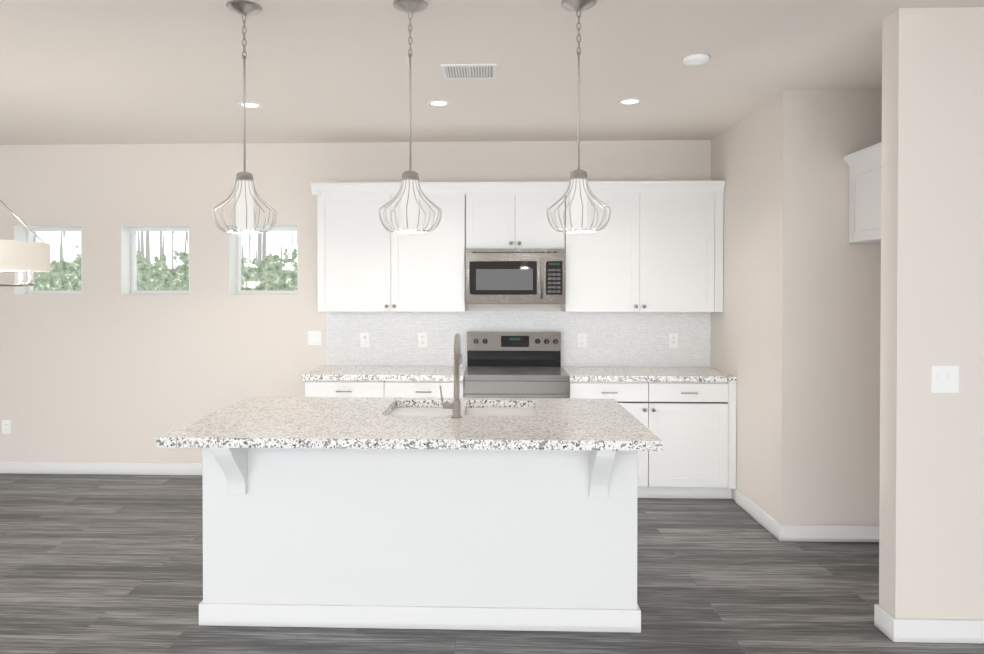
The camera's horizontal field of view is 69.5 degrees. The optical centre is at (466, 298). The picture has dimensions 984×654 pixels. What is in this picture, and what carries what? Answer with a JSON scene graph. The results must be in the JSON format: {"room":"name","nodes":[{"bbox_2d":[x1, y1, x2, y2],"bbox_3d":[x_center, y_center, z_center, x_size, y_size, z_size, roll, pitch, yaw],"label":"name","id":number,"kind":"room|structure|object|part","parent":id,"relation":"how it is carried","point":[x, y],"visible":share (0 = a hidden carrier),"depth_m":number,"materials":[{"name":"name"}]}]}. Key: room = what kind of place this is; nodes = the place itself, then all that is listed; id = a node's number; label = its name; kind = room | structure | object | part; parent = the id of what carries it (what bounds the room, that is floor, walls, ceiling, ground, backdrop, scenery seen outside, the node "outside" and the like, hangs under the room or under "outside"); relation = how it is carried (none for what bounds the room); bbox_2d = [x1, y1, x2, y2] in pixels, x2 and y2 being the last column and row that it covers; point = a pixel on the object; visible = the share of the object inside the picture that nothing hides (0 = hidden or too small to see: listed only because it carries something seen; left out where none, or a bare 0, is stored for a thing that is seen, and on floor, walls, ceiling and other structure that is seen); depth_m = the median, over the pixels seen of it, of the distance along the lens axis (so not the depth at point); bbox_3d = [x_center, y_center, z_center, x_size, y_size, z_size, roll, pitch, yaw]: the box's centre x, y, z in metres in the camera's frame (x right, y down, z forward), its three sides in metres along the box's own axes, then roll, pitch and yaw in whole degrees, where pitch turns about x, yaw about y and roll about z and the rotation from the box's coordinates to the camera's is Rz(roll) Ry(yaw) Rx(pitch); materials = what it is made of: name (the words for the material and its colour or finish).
{"room":"kitchen","nodes":[
{"label":"kitchen","id":0,"kind":"room"},
{"bbox_2d":[0,140,710,462],"bbox_3d":[-0.650,0.090,5.928,10.600,2.740,0.250,0,1,2],"label":"wall","id":1,"kind":"structure","parent":0,"point":[101,368],"depth_m":5.86,"materials":[{"name":"beige paint"}]},
{"bbox_2d":[2,420,10,433],"bbox_3d":[-3.843,1.072,5.916,0.072,0.116,0.007,0,1,2],"label":"electrical outlet plate","id":2,"kind":"object","parent":1,"relation":"attached to","point":[6,424],"depth_m":5.92,"materials":[{"name":"white plastic"}]},
{"bbox_2d":[14,225,81,293],"bbox_3d":[-3.480,-0.323,5.997,0.578,0.573,0.203,0,1,2],"label":"window","id":3,"kind":"structure","parent":1,"relation":"in","point":[23,233],"depth_m":6.05,"materials":[{"name":"white plastic"}]},
{"bbox_2d":[0,461,201,474],"bbox_3d":[-3.559,1.411,5.906,4.788,0.100,0.015,0,1,2],"label":"baseboard","id":4,"kind":"structure","parent":1,"relation":"attached to","point":[117,468],"depth_m":5.88,"materials":[{"name":"white wood"}]},
{"bbox_2d":[121,225,189,293],"bbox_3d":[-2.575,-0.323,5.967,0.578,0.573,0.203,0,1,2],"label":"window","id":5,"kind":"structure","parent":1,"relation":"in","point":[129,249],"depth_m":6.02,"materials":[{"name":"white plastic"}]},
{"bbox_2d":[229,225,297,293],"bbox_3d":[-1.669,-0.322,5.936,0.578,0.573,0.203,0,1,2],"label":"window","id":6,"kind":"structure","parent":1,"relation":"in","point":[235,272],"depth_m":5.99,"materials":[{"name":"white plastic"}]},
{"bbox_2d":[308,331,321,344],"bbox_3d":[-1.247,0.324,5.819,0.116,0.117,0.010,0,1,2],"label":"switch plate","id":7,"kind":"object","parent":1,"relation":"attached to","point":[314,337],"depth_m":5.82,"materials":[{"name":"white plastic"}]},
{"bbox_2d":[360,333,368,346],"bbox_3d":[-0.832,0.337,5.799,0.072,0.116,0.007,0,1,2],"label":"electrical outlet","id":8,"kind":"structure","parent":1,"relation":"attached to","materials":[{"name":"white plastic"}]},
{"bbox_2d":[360,333,368,346],"bbox_3d":[-0.832,0.337,5.799,0.072,0.116,0.007,0,1,2],"label":"electrical outlet plate","id":9,"kind":"object","parent":1,"relation":"attached to","point":[364,337],"depth_m":5.80,"materials":[{"name":"white plastic"}]},
{"bbox_2d":[314,182,465,311],"bbox_3d":[-0.578,-0.396,5.629,1.147,0.992,0.326,0,1,2],"label":"upper cabinet","id":10,"kind":"object","parent":1,"relation":"attached to","point":[363,266],"depth_m":5.47,"materials":[{"name":"white wood"}]},
{"bbox_3d":[0.383,-0.846,5.571,3.152,0.090,0.368,0,1,2],"label":"crown","id":11,"kind":"part","parent":10,"relation":"part of","materials":[{"name":"white wood"}]},
{"bbox_2d":[418,333,426,346],"bbox_3d":[-0.357,0.337,5.783,0.072,0.116,0.007,0,1,2],"label":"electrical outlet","id":12,"kind":"structure","parent":1,"relation":"attached to","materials":[{"name":"white plastic"}]},
{"bbox_2d":[418,333,426,346],"bbox_3d":[-0.357,0.337,5.783,0.072,0.116,0.007,0,1,2],"label":"electrical outlet plate","id":13,"kind":"object","parent":1,"relation":"attached to","point":[422,342],"depth_m":5.78,"materials":[{"name":"white plastic"}]},
{"bbox_2d":[466,182,525,248],"bbox_3d":[0.218,-0.637,5.600,0.440,0.509,0.326,0,1,2],"label":"upper cabinet","id":14,"kind":"object","parent":1,"relation":"attached to","point":[495,211],"depth_m":5.44,"materials":[{"name":"white wood"}]},
{"bbox_2d":[466,249,564,303],"bbox_3d":[0.377,-0.169,5.543,0.756,0.417,0.439,0,1,2],"label":"over-the-range microwave","id":15,"kind":"object","parent":14,"relation":"attached to","point":[515,276],"visible":1,"depth_m":5.37,"materials":[{"name":"grey metal"}]},
{"bbox_2d":[326,311,710,366],"bbox_3d":[0.408,0.344,5.765,3.121,0.489,0.008,0,1,2],"label":"tile backsplash","id":16,"kind":"structure","parent":1,"relation":"attached to","point":[627,339],"depth_m":5.75,"materials":[{"name":"white tile"}]},
{"bbox_2d":[526,181,565,248],"bbox_3d":[0.540,-0.637,5.589,0.440,0.509,0.326,0,1,2],"label":"upper cabinet","id":17,"kind":"object","parent":1,"relation":"attached to","point":[540,196],"depth_m":5.43,"materials":[{"name":"white wood"}]},
{"bbox_2d":[578,333,586,346],"bbox_3d":[0.940,0.337,5.739,0.072,0.116,0.007,0,1,2],"label":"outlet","id":18,"kind":"structure","parent":1,"relation":"attached to","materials":[{"name":"white plastic"}]},
{"bbox_2d":[578,333,586,346],"bbox_3d":[0.940,0.338,5.739,0.072,0.116,0.007,0,1,2],"label":"electrical outlet plate","id":19,"kind":"object","parent":1,"relation":"attached to","point":[582,337],"depth_m":5.74,"materials":[{"name":"white plastic"}]},
{"bbox_2d":[561,181,725,311],"bbox_3d":[1.361,-0.395,5.563,1.197,0.992,0.326,0,1,2],"label":"upper cabinet","id":20,"kind":"object","parent":1,"relation":"attached to","point":[654,246],"depth_m":5.40,"materials":[{"name":"white wood"}]},
{"bbox_2d":[669,333,677,347],"bbox_3d":[1.671,0.337,5.714,0.072,0.116,0.007,0,1,2],"label":"electrical outlet plate","id":21,"kind":"object","parent":1,"relation":"attached to","point":[673,337],"depth_m":5.71,"materials":[{"name":"white plastic"}]},
{"bbox_2d":[669,333,677,347],"bbox_3d":[1.671,0.337,5.714,0.072,0.116,0.007,0,1,2],"label":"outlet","id":22,"kind":"structure","parent":1,"relation":"attached to","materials":[{"name":"white plastic"}]},
{"bbox_2d":[0,474,983,653],"bbox_3d":[-0.780,1.548,2.114,10.840,0.100,7.910,0,1,2],"label":"floor","id":23,"kind":"structure","parent":0,"point":[101,564],"depth_m":3.60,"materials":[{"name":"grey wood"}]},
{"bbox_2d":[305,382,463,397],"bbox_3d":[-0.592,1.031,5.493,1.167,0.868,0.626,0,1,2],"label":"base cabinet","id":24,"kind":"object","parent":23,"relation":"on","point":[312,389],"depth_m":5.18,"materials":[{"name":"white wood"}]},
{"bbox_2d":[300,366,466,381],"bbox_3d":[-0.606,0.574,5.474,1.194,0.042,0.638,0,1,2],"label":"countertop","id":25,"kind":"structure","parent":24,"relation":"on","point":[322,373],"depth_m":5.21,"materials":[{"name":"beige stone"}]},
{"bbox_2d":[199,449,640,632],"bbox_3d":[-0.209,1.048,3.503,1.998,0.873,1.064,0,1,2],"label":"kitchen island","id":26,"kind":"object","parent":23,"relation":"on","point":[456,512],"depth_m":3.19,"materials":[{"name":"white wood"}]},
{"bbox_2d":[156,413,661,452],"bbox_3d":[-0.237,0.594,3.187,2.082,0.040,0.569,0,1,2],"label":"island countertop","id":27,"kind":"structure","parent":26,"relation":"on","point":[213,430],"depth_m":3.04,"materials":[{"name":"beige stone"}]},
{"bbox_2d":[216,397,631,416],"bbox_3d":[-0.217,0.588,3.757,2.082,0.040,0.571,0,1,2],"label":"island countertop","id":28,"kind":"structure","parent":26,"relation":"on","point":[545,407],"depth_m":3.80,"materials":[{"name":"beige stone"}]},
{"bbox_2d":[388,405,451,412],"bbox_3d":[-0.225,0.705,3.713,0.387,0.216,0.502,0,1,2],"label":"sink","id":29,"kind":"object","parent":28,"relation":"in","point":[395,408],"depth_m":3.88,"materials":[{"name":"white ceramic"}]},
{"bbox_2d":[468,405,535,416],"bbox_3d":[0.182,0.705,3.699,0.397,0.216,0.502,0,1,2],"label":"sink","id":30,"kind":"object","parent":28,"relation":"in","point":[516,410],"depth_m":3.88,"materials":[{"name":"white ceramic"}]},
{"bbox_2d":[464,331,568,397],"bbox_3d":[0.372,0.868,5.410,0.758,1.195,0.707,0,1,2],"label":"range","id":31,"kind":"object","parent":23,"relation":"on","point":[501,364],"visible":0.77,"depth_m":5.67,"materials":[{"name":"silver metal"}]},
{"bbox_2d":[464,366,568,378],"bbox_3d":[0.372,0.560,5.402,0.758,0.024,0.596,0,1,2],"label":"cooktop","id":32,"kind":"object","parent":31,"relation":"in","point":[472,372],"depth_m":5.27,"materials":[{"name":"silver metal"}]},
{"bbox_3d":[0.362,1.010,5.097,0.752,0.827,0.078,0,1,2],"label":"door","id":33,"kind":"part","parent":31,"relation":"part of","materials":[{"name":"silver metal"}]},
{"bbox_2d":[569,382,736,498],"bbox_3d":[1.356,1.031,5.428,1.198,0.868,0.626,0,1,2],"label":"base cabinet","id":34,"kind":"object","parent":23,"relation":"on","point":[686,416],"depth_m":5.11,"materials":[{"name":"white wood"}]},
{"bbox_2d":[562,367,737,381],"bbox_3d":[1.355,0.574,5.408,1.198,0.042,0.638,0,1,2],"label":"countertop","id":35,"kind":"structure","parent":34,"relation":"on","point":[576,374],"depth_m":5.19,"materials":[{"name":"beige stone"}]},
{"bbox_2d":[710,89,881,525],"bbox_3d":[3.282,0.100,4.964,2.675,2.740,1.410,0,1,2],"label":"wall block","id":36,"kind":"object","parent":23,"relation":"on","point":[795,334],"visible":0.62,"depth_m":4.30,"materials":[{"name":"beige paint"}]},
{"bbox_2d":[735,489,781,540],"bbox_3d":[1.927,1.423,4.698,0.015,0.100,0.790,0,1,2],"label":"baseboard","id":37,"kind":"structure","parent":36,"relation":"attached to","point":[769,523],"depth_m":4.63,"materials":[{"name":"white wood"}]},
{"bbox_2d":[782,525,878,541],"bbox_3d":[2.451,1.427,4.293,1.060,0.100,0.015,0,1,2],"label":"baseboard","id":38,"kind":"structure","parent":36,"relation":"attached to","point":[820,533],"depth_m":4.29,"materials":[{"name":"white wood"}]},
{"bbox_2d":[843,142,881,242],"bbox_3d":[2.583,-0.591,3.729,0.649,0.523,1.087,0,1,2],"label":"upper cabinet","id":39,"kind":"object","parent":36,"relation":"attached to","point":[864,164],"visible":0.31,"depth_m":4.10,"materials":[{"name":"white wood"}]},
{"bbox_3d":[2.293,-0.815,3.736,0.070,0.077,1.087,0,1,2],"label":"crown","id":40,"kind":"part","parent":39,"relation":"part of","materials":[{"name":"white wood"}]},
{"bbox_2d":[0,0,983,144],"bbox_3d":[-0.780,-1.292,2.086,10.840,0.100,7.910,0,1,2],"label":"ceiling","id":41,"kind":"structure","parent":0,"point":[140,71],"depth_m":3.84,"materials":[{"name":"beige paint"}]},
{"bbox_2d":[0,200,49,285],"bbox_3d":[-2.665,-0.664,3.892,0.650,1.190,0.650,0,1,2],"label":"chandelier","id":42,"kind":"object","parent":41,"relation":"hanging from","point":[30,258],"visible":1,"depth_m":3.82,"materials":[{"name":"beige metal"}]},
{"bbox_3d":[-2.665,-0.231,3.896,0.650,0.158,0.650,0,1,2],"label":"lamp shade","id":43,"kind":"part","parent":42,"relation":"part of","materials":[{"name":"fabric"}]},
{"bbox_2d":[211,0,276,233],"bbox_3d":[-0.953,-0.768,3.042,0.271,0.966,0.271,0,1,2],"label":"pendant light","id":44,"kind":"object","parent":41,"relation":"hanging from","point":[244,187],"visible":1,"depth_m":3.02,"materials":[{"name":"silver metal"}]},
{"bbox_3d":[-0.953,-0.403,3.046,0.072,0.208,0.072,0,1,2],"label":"glass","id":45,"kind":"part","parent":44,"relation":"part of","materials":[{"name":"glass"}]},
{"bbox_2d":[238,102,261,108],"bbox_3d":[-1.413,-1.264,4.627,0.150,0.006,0.150,0,1,2],"label":"recessed light","id":46,"kind":"object","parent":41,"relation":"in","point":[253,105],"visible":0.96,"depth_m":4.62,"materials":[{"name":"white plastic"}]},
{"bbox_2d":[379,0,441,232],"bbox_3d":[-0.239,-0.768,3.018,0.271,0.966,0.271,0,1,2],"label":"pendant light","id":47,"kind":"object","parent":41,"relation":"hanging from","point":[410,185],"visible":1,"depth_m":2.99,"materials":[{"name":"silver metal"}]},
{"bbox_3d":[-0.239,-0.403,3.022,0.072,0.208,0.072,0,1,2],"label":"glass","id":48,"kind":"part","parent":47,"relation":"part of","materials":[{"name":"glass"}]},
{"bbox_2d":[427,100,449,106],"bbox_3d":[-0.178,-1.263,4.585,0.150,0.006,0.150,0,1,2],"label":"recessed light","id":49,"kind":"object","parent":41,"relation":"in","point":[439,103],"visible":1,"depth_m":4.59,"materials":[{"name":"white plastic"}]},
{"bbox_2d":[441,64,496,79],"bbox_3d":[0.018,-1.254,3.920,0.300,0.010,0.250,0,1,2],"label":"ceiling vent","id":50,"kind":"object","parent":41,"relation":"in","point":[469,71],"visible":0.96,"depth_m":3.90,"materials":[{"name":"white metal"}]},
{"bbox_2d":[546,0,610,232],"bbox_3d":[0.475,-0.767,2.994,0.271,0.966,0.271,0,1,2],"label":"pendant light","id":51,"kind":"object","parent":41,"relation":"hanging from","point":[578,184],"visible":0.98,"depth_m":2.97,"materials":[{"name":"silver metal"}]},
{"bbox_3d":[0.475,-0.403,2.998,0.072,0.208,0.072,0,1,2],"label":"glass","id":52,"kind":"part","parent":51,"relation":"part of","materials":[{"name":"glass"}]},
{"bbox_2d":[618,98,641,104],"bbox_3d":[1.050,-1.263,4.544,0.150,0.006,0.150,0,1,2],"label":"recessed light","id":53,"kind":"object","parent":41,"relation":"in","point":[631,101],"visible":1,"depth_m":4.54,"materials":[{"name":"white plastic"}]},
{"bbox_2d":[682,54,709,66],"bbox_3d":[1.199,-1.239,3.700,0.140,0.036,0.140,0,1,2],"label":"smoke detector","id":54,"kind":"object","parent":41,"relation":"attached to","point":[694,60],"visible":1,"depth_m":3.66,"materials":[{"name":"white plastic"}]},
{"bbox_2d":[879,7,983,619],"bbox_3d":[3.211,0.119,3.086,2.690,2.740,0.130,0,1,2],"label":"wall","id":55,"kind":"structure","parent":0,"point":[931,533],"depth_m":3.06,"materials":[{"name":"beige paint"}]},
{"bbox_2d":[874,604,893,639],"bbox_3d":[1.859,1.438,3.152,0.015,0.100,0.145,0,1,2],"label":"baseboard","id":56,"kind":"structure","parent":55,"relation":"attached to","point":[883,618],"depth_m":3.14,"materials":[{"name":"white wood"}]},
{"bbox_2d":[892,619,983,643],"bbox_3d":[3.201,1.439,3.026,2.705,0.100,0.015,0,1,2],"label":"baseboard","id":57,"kind":"structure","parent":55,"relation":"attached to","point":[936,631],"depth_m":3.06,"materials":[{"name":"white wood"}]},
{"bbox_2d":[931,366,958,392],"bbox_3d":[2.067,0.348,3.056,0.116,0.117,0.010,0,1,2],"label":"switch plate","id":58,"kind":"object","parent":55,"relation":"attached to","point":[944,379],"depth_m":3.06,"materials":[{"name":"white plastic"}]},
{"label":"outside","id":59,"kind":"structure","parent":0,"visible":0},
{"bbox_2d":[33,231,297,290],"bbox_3d":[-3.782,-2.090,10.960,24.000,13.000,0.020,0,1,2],"label":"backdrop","id":60,"kind":"structure","parent":59,"point":[153,264],"depth_m":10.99,"materials":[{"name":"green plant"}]}
]}

